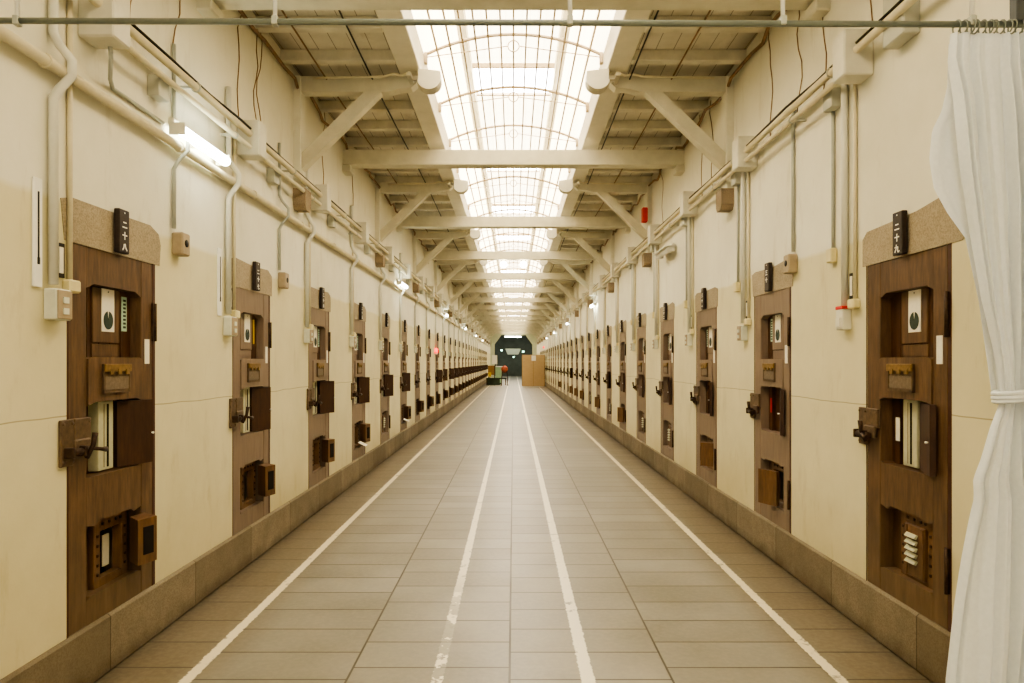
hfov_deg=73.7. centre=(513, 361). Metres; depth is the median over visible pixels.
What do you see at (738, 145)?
box
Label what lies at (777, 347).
shutter
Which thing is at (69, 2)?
conduit
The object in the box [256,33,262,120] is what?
loose wire
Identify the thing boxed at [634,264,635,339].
conduit
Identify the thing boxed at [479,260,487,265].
shade
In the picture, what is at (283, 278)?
box
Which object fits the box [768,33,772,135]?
loose wire
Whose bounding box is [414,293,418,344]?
conduit
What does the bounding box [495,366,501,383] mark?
display stand
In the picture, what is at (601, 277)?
box
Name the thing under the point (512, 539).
floor
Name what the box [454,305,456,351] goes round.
conduit
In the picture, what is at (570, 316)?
conduit
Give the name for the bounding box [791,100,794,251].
conduit
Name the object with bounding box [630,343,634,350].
switch box
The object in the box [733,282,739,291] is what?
box
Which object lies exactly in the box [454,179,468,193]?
shade
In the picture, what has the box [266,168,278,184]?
outlet box
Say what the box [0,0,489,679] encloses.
wall
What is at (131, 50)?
conduit
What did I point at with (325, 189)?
box
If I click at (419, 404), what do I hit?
door
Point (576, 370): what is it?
door
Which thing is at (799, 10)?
loose wire
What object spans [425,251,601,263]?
tie beam
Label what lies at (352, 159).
tie beam
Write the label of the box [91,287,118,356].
panel
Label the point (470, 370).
door
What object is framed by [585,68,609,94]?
ceiling light
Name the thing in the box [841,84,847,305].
conduit
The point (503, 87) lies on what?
window
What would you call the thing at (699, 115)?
loose wire
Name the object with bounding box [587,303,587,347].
conduit
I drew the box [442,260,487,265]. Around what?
uplight
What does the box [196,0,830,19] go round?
tie beam
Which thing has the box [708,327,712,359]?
shutter
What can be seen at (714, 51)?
ceiling
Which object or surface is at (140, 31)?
cable
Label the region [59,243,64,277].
frame
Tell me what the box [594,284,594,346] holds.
conduit
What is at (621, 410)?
door
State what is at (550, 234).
uplight
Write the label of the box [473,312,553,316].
tie beam
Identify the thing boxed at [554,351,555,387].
door
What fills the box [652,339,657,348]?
switch box
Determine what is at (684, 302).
box
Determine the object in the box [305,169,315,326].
conduit
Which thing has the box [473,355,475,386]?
door
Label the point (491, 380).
bench
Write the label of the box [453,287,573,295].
tie beam
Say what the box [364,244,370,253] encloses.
outlet box
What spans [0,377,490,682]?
baseboard
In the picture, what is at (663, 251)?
lamp
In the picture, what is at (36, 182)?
gauge
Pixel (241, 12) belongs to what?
beam
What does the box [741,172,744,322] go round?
conduit
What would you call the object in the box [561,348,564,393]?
door
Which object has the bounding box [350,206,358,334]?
conduit
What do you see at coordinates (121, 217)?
number plaque
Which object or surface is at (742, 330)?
switch box
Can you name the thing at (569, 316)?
conduit
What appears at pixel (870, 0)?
loose wire
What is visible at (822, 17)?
loose wire
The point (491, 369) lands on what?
cabinet
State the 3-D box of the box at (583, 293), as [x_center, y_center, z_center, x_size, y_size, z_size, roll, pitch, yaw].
[2.013,-1.810,19.170,0.175,0.270,0.150,0,0,0]
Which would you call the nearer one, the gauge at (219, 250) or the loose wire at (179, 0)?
the loose wire at (179, 0)
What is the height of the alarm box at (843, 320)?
0.150 m
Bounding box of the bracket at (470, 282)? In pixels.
[448,280,483,316]
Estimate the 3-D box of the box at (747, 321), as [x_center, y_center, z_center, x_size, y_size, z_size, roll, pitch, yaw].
[2.078,-0.355,6.060,0.045,0.060,0.080,0,0,0]
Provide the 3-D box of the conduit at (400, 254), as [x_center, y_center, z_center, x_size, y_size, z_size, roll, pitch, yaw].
[-2.045,-1.175,12.546,0.109,1.650,0.042,0,0,-30]
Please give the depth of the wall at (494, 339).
62.00 m
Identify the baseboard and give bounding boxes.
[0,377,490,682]
[545,382,950,682]
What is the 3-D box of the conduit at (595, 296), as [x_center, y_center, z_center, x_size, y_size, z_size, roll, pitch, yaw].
[2.086,-1.040,17.400,0.022,1.320,0.022,0,0,-22]
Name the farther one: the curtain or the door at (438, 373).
the door at (438, 373)
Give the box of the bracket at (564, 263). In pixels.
[549,260,592,306]
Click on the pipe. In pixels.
(44, 60)
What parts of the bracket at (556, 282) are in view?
wall post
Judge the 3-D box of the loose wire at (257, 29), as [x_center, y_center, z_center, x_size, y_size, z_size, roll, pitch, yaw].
[-2.096,-2.305,5.553,0.008,0.951,0.102,0,0,0]
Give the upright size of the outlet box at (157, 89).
0.120 m
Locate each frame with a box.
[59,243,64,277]
[849,273,852,298]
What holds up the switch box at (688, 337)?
attached to the wall at (899, 106)
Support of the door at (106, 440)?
in the wall at (117, 163)
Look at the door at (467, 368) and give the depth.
30.22 m
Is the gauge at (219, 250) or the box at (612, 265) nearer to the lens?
the gauge at (219, 250)
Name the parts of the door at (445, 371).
frame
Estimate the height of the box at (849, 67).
0.270 m
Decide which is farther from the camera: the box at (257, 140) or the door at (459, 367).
the door at (459, 367)
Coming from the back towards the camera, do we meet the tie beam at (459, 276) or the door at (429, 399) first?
the tie beam at (459, 276)
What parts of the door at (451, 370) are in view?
frame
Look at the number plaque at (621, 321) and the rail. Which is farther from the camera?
the number plaque at (621, 321)
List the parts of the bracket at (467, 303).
wall post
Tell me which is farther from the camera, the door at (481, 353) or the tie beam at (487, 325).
the tie beam at (487, 325)
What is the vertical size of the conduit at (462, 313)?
1.650 m
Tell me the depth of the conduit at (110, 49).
3.58 m
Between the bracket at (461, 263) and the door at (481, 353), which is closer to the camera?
the bracket at (461, 263)
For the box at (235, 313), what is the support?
attached to the wall at (117, 163)
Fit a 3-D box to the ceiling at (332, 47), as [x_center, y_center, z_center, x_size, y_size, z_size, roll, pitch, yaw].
[-1.738,-2.795,29.000,1.325,0.150,66.000,0,0,0]
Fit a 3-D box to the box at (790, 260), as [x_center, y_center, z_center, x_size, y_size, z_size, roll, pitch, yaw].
[2.063,-0.730,5.090,0.074,0.140,0.100,0,0,0]
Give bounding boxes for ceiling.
[252,10,496,320]
[531,10,774,320]
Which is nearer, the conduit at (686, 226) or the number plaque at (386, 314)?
the conduit at (686, 226)
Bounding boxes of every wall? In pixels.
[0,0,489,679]
[490,320,536,377]
[495,335,531,375]
[537,0,1023,617]
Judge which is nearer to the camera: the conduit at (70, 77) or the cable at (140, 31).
the conduit at (70, 77)
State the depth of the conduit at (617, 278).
13.62 m
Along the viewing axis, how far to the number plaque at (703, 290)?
7.40 m
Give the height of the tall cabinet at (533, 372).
2.060 m
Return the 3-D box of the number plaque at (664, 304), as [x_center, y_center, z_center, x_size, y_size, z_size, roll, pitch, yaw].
[2.071,-0.690,9.330,0.034,0.230,0.092,0,0,0]
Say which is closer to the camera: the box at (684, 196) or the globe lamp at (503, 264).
the box at (684, 196)
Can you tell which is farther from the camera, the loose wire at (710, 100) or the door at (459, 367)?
the door at (459, 367)
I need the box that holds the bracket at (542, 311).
[540,310,555,331]
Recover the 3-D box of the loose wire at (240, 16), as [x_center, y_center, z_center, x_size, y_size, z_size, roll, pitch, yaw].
[-2.096,-2.305,5.227,0.008,0.952,0.100,0,0,0]
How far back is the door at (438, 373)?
18.88 m
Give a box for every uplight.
[313,68,441,94]
[388,179,468,193]
[422,229,480,239]
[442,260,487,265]
[539,260,584,265]
[546,229,604,239]
[558,179,638,193]
[585,68,713,94]
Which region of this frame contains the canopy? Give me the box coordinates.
[506,349,519,354]
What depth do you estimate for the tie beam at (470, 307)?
31.53 m
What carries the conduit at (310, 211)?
attached to the wall at (117, 163)
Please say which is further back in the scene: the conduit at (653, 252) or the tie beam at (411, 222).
the tie beam at (411, 222)
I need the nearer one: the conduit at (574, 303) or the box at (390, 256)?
the box at (390, 256)
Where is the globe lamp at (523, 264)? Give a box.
[520,260,526,267]
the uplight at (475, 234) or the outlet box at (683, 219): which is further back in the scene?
the uplight at (475, 234)
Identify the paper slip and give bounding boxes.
[102,533,108,566]
[896,417,899,440]
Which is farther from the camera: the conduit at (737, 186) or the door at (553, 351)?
the door at (553, 351)
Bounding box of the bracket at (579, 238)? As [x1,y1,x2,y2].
[558,231,613,292]
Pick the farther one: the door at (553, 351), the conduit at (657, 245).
the door at (553, 351)
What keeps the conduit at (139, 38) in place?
attached to the wall at (117, 163)
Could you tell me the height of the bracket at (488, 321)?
1.280 m
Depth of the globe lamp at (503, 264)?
16.13 m
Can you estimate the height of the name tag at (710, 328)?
0.225 m
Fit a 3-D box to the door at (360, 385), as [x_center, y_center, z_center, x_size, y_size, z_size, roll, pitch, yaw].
[-2.095,0.365,9.242,0.220,1.870,0.855,0,0,0]
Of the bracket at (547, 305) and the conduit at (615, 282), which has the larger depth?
the bracket at (547, 305)
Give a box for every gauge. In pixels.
[32,176,41,287]
[217,248,221,315]
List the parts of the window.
sky pane, pane frame, sky pane, pane frame, sky pane, pane frame, sky pane, pane frame, sky pane, pane frame, tie rod, tie rod, tie rod, tie rod, tie rod, tie rod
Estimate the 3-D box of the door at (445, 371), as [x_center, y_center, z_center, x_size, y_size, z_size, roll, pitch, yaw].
[-2.095,0.365,20.582,0.220,1.870,0.855,0,0,0]
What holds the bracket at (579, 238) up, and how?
attached to the wall at (899, 106)
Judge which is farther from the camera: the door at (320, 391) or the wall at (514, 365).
the wall at (514, 365)
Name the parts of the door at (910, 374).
handle, hook rail, panel, slot panel, food hatch door, food hatch frame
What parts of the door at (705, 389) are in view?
hook rail, frame, food hatch door, panel, food hatch frame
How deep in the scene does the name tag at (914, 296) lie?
3.65 m
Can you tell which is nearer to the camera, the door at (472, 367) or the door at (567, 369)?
the door at (567, 369)
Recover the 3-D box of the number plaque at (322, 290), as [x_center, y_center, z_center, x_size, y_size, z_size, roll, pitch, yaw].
[-2.071,-0.690,7.390,0.034,0.230,0.092,0,0,0]
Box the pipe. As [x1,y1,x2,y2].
[0,24,490,347]
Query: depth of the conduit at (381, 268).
10.62 m
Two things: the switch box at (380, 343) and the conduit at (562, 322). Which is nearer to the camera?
the switch box at (380, 343)
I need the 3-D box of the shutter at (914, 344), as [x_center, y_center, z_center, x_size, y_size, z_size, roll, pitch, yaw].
[2.158,-0.205,3.665,0.016,0.360,0.230,0,0,0]
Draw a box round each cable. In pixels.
[131,25,464,318]
[281,10,479,310]
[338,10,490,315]
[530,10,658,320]
[549,0,903,328]
[549,10,710,297]
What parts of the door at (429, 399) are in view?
frame, food hatch door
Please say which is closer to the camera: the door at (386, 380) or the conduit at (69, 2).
the conduit at (69, 2)
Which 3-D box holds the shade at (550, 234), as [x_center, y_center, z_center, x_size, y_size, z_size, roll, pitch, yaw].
[0.788,-2.640,14.140,0.216,0.190,0.140,0,0,0]
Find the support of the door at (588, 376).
in the wall at (899, 106)
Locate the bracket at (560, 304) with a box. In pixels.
[544,293,568,322]
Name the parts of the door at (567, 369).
frame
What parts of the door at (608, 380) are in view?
frame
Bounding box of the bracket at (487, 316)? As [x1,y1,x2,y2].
[475,315,489,334]
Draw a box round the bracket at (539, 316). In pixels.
[537,315,551,335]
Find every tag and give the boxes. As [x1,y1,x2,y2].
[101,288,113,331]
[121,297,126,331]
[244,314,249,341]
[314,326,316,346]
[709,326,711,346]
[775,314,780,341]
[908,289,920,332]
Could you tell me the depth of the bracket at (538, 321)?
41.23 m
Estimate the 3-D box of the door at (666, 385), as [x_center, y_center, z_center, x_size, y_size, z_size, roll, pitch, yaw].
[2.103,0.365,9.367,0.204,1.870,0.855,0,0,0]
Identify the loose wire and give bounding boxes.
[172,0,180,42]
[237,16,240,119]
[253,29,257,119]
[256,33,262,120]
[322,112,325,183]
[699,115,702,195]
[709,100,713,185]
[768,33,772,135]
[796,10,802,111]
[822,17,826,88]
[870,0,872,20]
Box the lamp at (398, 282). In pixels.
[396,279,407,288]
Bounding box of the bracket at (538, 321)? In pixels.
[536,320,547,337]
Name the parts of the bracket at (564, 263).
wall post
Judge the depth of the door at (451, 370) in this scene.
22.75 m
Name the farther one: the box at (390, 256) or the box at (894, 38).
the box at (390, 256)
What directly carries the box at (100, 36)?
attached to the wall at (117, 163)
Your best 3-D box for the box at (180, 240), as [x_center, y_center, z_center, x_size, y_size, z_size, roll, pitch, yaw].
[-2.063,-0.730,4.240,0.074,0.140,0.100,0,0,0]
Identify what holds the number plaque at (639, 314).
attached to the wall at (899, 106)
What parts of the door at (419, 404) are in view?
frame, food hatch door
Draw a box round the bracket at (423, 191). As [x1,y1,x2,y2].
[375,182,452,266]
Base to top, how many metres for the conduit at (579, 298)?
1.650 m
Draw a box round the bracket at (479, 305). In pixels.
[465,303,483,328]
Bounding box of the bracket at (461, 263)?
[434,260,477,306]
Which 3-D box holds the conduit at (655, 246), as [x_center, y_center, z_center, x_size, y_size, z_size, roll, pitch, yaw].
[2.075,-1.175,9.950,0.039,1.650,0.039,0,0,-22]
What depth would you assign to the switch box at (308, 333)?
6.83 m
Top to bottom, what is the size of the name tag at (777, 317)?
0.225 m
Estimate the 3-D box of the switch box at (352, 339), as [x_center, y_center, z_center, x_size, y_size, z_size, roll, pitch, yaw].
[-2.064,-0.260,8.770,0.072,0.140,0.110,0,0,0]
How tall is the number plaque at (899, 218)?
0.230 m
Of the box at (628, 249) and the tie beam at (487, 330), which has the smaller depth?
the box at (628, 249)
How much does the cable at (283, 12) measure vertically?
0.026 m
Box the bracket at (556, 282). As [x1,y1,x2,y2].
[543,280,578,316]
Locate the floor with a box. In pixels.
[94,376,932,682]
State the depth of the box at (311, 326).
6.95 m
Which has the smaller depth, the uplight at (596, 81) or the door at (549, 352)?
the uplight at (596, 81)
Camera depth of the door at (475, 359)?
37.77 m
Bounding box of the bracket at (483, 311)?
[471,310,486,331]
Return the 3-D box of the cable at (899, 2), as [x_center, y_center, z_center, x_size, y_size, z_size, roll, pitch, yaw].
[2.000,-1.858,25.750,0.032,0.030,44.500,0,0,0]
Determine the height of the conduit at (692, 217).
1.320 m
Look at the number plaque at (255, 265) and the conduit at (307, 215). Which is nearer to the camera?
the number plaque at (255, 265)
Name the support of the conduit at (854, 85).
attached to the wall at (899, 106)
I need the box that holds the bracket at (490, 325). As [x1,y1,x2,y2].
[482,324,492,339]
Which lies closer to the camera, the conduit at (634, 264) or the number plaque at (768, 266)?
the number plaque at (768, 266)
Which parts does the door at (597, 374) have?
food hatch door, frame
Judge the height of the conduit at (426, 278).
1.650 m
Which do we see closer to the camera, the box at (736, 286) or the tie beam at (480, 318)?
the box at (736, 286)
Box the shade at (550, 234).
[546,229,556,239]
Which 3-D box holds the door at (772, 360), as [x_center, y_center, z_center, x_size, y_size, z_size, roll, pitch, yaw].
[2.103,0.365,5.588,0.205,1.870,0.855,0,0,0]
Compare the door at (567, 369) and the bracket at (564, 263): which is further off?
the door at (567, 369)
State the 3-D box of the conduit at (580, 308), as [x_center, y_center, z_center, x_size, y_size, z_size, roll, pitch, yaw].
[2.086,-1.040,21.180,0.022,1.320,0.022,0,0,-22]
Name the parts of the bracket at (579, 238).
wall post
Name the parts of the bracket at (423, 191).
wall post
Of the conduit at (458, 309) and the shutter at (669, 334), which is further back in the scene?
the conduit at (458, 309)
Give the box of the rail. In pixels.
[0,0,1023,27]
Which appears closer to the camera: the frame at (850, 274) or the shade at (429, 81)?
the frame at (850, 274)
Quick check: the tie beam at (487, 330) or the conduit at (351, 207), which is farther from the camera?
the tie beam at (487, 330)
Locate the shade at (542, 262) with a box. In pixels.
[539,260,547,265]
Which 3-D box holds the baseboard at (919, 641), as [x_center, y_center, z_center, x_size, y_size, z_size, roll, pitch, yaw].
[2.240,1.450,29.000,0.320,0.300,66.000,0,0,0]
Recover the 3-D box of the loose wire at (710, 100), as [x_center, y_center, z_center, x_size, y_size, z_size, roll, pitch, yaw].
[2.096,-2.305,7.228,0.008,0.953,0.145,0,0,0]
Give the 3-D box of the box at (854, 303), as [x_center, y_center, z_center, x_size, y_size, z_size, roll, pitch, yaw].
[2.078,-0.355,4.170,0.045,0.060,0.080,0,0,0]
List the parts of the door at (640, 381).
frame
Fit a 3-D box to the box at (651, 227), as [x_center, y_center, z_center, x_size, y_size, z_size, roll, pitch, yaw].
[2.013,-1.810,9.720,0.175,0.270,0.150,0,0,0]
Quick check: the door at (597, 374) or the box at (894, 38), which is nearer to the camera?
the box at (894, 38)
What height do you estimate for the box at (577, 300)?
0.270 m
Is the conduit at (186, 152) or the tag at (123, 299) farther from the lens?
the conduit at (186, 152)
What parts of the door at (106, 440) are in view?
handle, slot panel, food hatch frame, panel, hook rail, food hatch door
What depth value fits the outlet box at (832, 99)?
4.37 m
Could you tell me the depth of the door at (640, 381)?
11.32 m
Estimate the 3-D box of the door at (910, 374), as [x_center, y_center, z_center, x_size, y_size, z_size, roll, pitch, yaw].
[2.103,0.365,3.697,0.204,1.870,0.855,0,0,0]
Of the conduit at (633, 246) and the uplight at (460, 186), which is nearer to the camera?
the uplight at (460, 186)
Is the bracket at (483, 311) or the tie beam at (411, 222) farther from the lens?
the bracket at (483, 311)
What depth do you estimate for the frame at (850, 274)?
4.22 m
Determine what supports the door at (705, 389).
in the wall at (899, 106)
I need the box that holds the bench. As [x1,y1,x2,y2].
[486,378,505,384]
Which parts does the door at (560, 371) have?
frame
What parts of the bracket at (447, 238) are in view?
wall post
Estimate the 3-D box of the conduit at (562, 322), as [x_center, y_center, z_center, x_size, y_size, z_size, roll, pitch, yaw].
[2.075,-1.175,28.850,0.039,1.650,0.039,0,0,-22]
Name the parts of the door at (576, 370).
frame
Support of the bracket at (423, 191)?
attached to the wall at (117, 163)
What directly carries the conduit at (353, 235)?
attached to the wall at (117, 163)
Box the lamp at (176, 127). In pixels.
[168,118,230,165]
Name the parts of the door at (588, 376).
frame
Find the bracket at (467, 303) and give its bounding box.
[458,293,482,323]
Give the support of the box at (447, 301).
attached to the wall at (117, 163)
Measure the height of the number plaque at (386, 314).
0.230 m
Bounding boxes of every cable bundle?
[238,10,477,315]
[562,10,786,297]
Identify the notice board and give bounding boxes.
[492,355,496,377]
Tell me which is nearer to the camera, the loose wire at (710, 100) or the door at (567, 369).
the loose wire at (710, 100)
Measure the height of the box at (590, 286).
0.270 m
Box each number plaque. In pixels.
[114,208,128,254]
[252,261,259,290]
[320,287,324,308]
[359,303,362,319]
[385,313,387,326]
[620,320,622,331]
[638,313,640,326]
[663,303,666,319]
[701,288,705,309]
[764,262,771,291]
[893,210,906,255]
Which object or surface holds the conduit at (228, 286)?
attached to the wall at (117, 163)
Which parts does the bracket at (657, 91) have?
wall post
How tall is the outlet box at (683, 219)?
0.120 m
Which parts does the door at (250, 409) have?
slot panel, handle, food hatch frame, panel, hook rail, food hatch door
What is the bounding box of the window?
[375,10,651,320]
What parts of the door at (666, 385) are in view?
frame, panel, food hatch door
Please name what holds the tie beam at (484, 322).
attached to the wall at (117, 163)
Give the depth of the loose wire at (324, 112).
7.53 m
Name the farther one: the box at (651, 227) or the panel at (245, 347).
the box at (651, 227)
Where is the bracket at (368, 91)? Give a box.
[293,75,417,212]
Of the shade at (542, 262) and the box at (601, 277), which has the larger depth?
the shade at (542, 262)
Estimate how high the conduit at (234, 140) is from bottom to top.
1.320 m
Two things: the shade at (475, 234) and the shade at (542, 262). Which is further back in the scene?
the shade at (542, 262)
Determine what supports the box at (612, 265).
attached to the wall at (899, 106)
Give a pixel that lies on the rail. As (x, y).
(1016, 6)
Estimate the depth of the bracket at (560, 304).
25.81 m
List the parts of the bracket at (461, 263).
wall post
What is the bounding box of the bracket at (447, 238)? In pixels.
[413,231,468,292]
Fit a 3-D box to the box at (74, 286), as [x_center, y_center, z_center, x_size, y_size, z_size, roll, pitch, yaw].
[-2.078,-0.355,3.210,0.045,0.060,0.080,0,0,0]
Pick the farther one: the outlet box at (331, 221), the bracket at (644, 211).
the bracket at (644, 211)
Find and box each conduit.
[48,0,76,284]
[67,0,72,279]
[88,0,489,341]
[108,46,164,124]
[125,45,490,343]
[172,43,189,228]
[225,86,241,313]
[233,138,235,309]
[278,143,289,269]
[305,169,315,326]
[309,211,310,323]
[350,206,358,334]
[352,235,353,331]
[379,267,385,339]
[399,253,404,342]
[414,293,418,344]
[426,278,429,346]
[435,307,438,347]
[442,294,445,349]
[448,317,451,350]
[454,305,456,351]
[458,309,460,352]
[462,313,463,352]
[537,0,917,340]
[538,82,837,340]
[562,322,562,353]
[569,316,569,351]
[570,316,570,350]
[574,303,574,350]
[575,317,575,350]
[579,298,580,350]
[580,308,580,349]
[586,303,586,347]
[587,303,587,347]
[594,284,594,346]
[595,296,595,346]
[603,274,604,346]
[605,288,605,344]
[615,282,615,325]
[616,262,617,342]
[617,278,618,342]
[631,269,631,319]
[632,246,633,341]
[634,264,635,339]
[653,252,653,311]
[654,245,656,337]
[657,245,658,334]
[685,226,686,299]
[687,217,690,331]
[692,217,693,328]
[737,186,738,281]
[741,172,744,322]
[747,172,749,317]
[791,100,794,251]
[831,111,834,247]
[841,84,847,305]
[853,84,856,298]
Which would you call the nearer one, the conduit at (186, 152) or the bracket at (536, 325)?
the conduit at (186, 152)
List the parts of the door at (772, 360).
handle, food hatch door, hook rail, panel, food hatch frame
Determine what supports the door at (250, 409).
in the wall at (117, 163)
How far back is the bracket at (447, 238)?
14.24 m
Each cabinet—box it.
[488,365,495,385]
[522,355,544,386]
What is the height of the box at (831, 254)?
0.090 m
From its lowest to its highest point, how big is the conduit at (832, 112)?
0.950 m
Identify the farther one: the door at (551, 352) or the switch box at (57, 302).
the door at (551, 352)
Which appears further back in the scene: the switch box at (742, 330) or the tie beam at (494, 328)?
the tie beam at (494, 328)
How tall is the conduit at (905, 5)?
0.066 m
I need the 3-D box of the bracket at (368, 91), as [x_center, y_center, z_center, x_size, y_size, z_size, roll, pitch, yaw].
[-1.525,-2.095,6.590,1.190,1.280,0.180,0,0,0]
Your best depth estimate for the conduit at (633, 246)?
11.82 m
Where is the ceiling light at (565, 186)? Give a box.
[558,179,572,193]
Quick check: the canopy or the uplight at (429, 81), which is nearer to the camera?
the uplight at (429, 81)
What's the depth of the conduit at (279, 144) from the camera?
6.07 m
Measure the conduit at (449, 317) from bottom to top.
1.650 m
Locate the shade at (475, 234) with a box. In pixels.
[470,229,480,239]
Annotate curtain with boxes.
[929,19,1023,682]
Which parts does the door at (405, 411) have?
frame, food hatch door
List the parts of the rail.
rod, post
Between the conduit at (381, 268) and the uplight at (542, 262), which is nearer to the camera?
the conduit at (381, 268)
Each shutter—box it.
[669,334,670,359]
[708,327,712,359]
[772,314,783,358]
[902,288,928,356]
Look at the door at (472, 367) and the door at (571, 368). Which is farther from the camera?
the door at (472, 367)
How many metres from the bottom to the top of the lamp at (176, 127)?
0.109 m
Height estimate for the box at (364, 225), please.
0.270 m
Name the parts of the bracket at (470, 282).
wall post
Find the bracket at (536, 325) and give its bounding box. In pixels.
[534,324,544,339]
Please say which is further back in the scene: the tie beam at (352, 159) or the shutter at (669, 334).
the shutter at (669, 334)
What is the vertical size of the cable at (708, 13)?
0.026 m
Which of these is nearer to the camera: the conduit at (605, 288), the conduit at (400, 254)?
the conduit at (400, 254)
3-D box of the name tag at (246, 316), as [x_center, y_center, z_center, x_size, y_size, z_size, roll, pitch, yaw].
[-2.147,-0.273,5.505,0.006,0.225,0.110,0,0,0]
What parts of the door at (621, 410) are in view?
food hatch door, frame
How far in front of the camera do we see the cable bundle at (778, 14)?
6.79 m
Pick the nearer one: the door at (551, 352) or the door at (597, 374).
the door at (597, 374)
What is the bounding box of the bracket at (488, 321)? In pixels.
[479,320,490,337]
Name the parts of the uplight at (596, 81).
arm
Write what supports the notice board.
on the floor
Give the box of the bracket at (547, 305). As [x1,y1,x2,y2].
[543,303,561,328]
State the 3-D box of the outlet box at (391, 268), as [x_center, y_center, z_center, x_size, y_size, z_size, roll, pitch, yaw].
[-2.065,-1.590,11.530,0.070,0.120,0.120,0,0,0]
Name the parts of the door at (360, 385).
slot panel, food hatch frame, frame, food hatch door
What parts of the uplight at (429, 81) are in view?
arm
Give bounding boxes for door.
[58,243,156,637]
[229,286,274,535]
[307,307,335,488]
[351,319,370,460]
[380,326,392,443]
[400,332,410,431]
[415,336,423,422]
[426,339,433,415]
[435,341,442,409]
[442,343,447,404]
[449,345,453,401]
[454,346,458,397]
[458,347,461,395]
[462,353,465,393]
[465,354,468,391]
[468,354,471,389]
[471,351,473,387]
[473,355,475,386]
[475,359,477,385]
[481,353,483,381]
[548,352,549,383]
[550,352,551,385]
[551,351,553,386]
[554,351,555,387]
[556,350,558,389]
[559,349,561,391]
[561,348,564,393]
[565,347,568,395]
[569,346,572,397]
[573,345,577,401]
[579,343,583,404]
[585,341,590,409]
[593,339,599,414]
[603,335,611,422]
[615,332,625,430]
[632,326,645,443]
[655,319,673,460]
[690,307,716,487]
[746,287,790,532]
[853,243,951,632]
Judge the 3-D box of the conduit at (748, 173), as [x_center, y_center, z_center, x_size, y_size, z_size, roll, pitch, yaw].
[2.086,-1.040,6.060,0.022,1.320,0.022,0,0,-22]
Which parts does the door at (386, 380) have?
food hatch door, frame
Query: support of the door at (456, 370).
in the wall at (117, 163)
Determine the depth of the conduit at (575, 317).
23.06 m
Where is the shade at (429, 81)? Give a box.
[417,68,441,94]
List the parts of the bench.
panel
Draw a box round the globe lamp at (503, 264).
[500,260,506,267]
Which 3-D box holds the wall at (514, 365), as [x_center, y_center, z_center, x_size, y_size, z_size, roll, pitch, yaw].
[0.000,-1.150,70.250,10.400,5.500,15.900,0,0,0]
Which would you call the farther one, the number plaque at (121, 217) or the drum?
the drum
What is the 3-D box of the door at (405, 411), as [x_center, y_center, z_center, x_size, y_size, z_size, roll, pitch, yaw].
[-2.095,0.365,13.023,0.220,1.870,0.855,0,0,0]
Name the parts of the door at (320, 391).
slot panel, food hatch frame, panel, frame, handle, hook rail, food hatch door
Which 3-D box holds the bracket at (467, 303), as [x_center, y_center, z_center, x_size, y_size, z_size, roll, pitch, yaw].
[-1.525,-2.095,25.865,1.190,1.280,0.180,0,0,0]
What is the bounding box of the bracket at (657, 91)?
[609,75,733,212]
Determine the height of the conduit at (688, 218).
1.650 m
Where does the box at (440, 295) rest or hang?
attached to the wall at (117, 163)
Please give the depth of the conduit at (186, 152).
4.18 m
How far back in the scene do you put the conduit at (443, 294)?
20.07 m
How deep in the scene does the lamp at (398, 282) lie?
12.11 m
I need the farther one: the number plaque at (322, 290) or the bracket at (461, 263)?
the bracket at (461, 263)
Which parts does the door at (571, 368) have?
frame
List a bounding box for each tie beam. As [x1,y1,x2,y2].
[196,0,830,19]
[342,150,684,175]
[396,216,630,233]
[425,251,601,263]
[442,273,584,280]
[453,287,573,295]
[462,298,564,304]
[468,305,558,311]
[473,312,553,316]
[477,317,549,321]
[481,321,545,324]
[483,324,543,327]
[485,327,541,329]
[487,330,539,331]
[489,332,537,333]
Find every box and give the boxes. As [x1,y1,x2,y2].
[44,288,71,320]
[62,279,80,293]
[78,0,129,48]
[147,74,168,102]
[172,232,189,256]
[223,316,237,335]
[231,310,239,318]
[237,120,265,159]
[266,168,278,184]
[278,272,288,288]
[304,329,312,342]
[307,324,313,329]
[311,184,330,212]
[327,216,335,227]
[349,336,355,346]
[354,222,368,243]
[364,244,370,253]
[378,341,383,349]
[382,246,393,263]
[389,264,393,271]
[399,344,402,351]
[402,263,410,278]
[417,276,424,288]
[428,286,434,297]
[437,294,442,303]
[444,300,448,309]
[566,308,570,315]
[576,299,581,307]
[582,292,588,302]
[589,285,596,295]
[599,275,606,287]
[610,263,619,277]
[626,247,637,263]
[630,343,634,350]
[648,224,661,244]
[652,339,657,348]
[680,191,697,216]
[681,217,686,226]
[683,300,686,307]
[685,334,691,345]
[731,172,740,186]
[732,136,757,171]
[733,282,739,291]
[737,325,747,340]
[744,318,750,325]
[784,254,796,273]
[823,87,840,112]
[826,248,836,262]
[833,29,872,83]
[835,306,851,329]
[847,298,859,308]
[883,0,919,49]
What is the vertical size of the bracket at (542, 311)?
1.280 m
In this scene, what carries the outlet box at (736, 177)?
attached to the wall at (899, 106)
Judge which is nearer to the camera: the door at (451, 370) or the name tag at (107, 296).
the name tag at (107, 296)
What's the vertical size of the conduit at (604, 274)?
1.650 m
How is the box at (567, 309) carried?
attached to the wall at (899, 106)
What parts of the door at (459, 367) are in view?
frame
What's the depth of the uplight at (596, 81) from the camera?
6.36 m
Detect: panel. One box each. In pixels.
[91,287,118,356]
[240,313,251,358]
[313,327,317,359]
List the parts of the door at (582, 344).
frame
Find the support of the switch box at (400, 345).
attached to the wall at (117, 163)
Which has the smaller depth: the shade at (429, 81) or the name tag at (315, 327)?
the shade at (429, 81)
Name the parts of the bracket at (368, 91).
wall post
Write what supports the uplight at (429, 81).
attached to the bracket at (368, 91)
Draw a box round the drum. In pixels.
[501,366,507,385]
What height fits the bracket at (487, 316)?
1.280 m
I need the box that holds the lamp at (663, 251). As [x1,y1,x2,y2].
[653,243,674,258]
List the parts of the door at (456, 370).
frame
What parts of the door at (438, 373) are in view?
frame, food hatch door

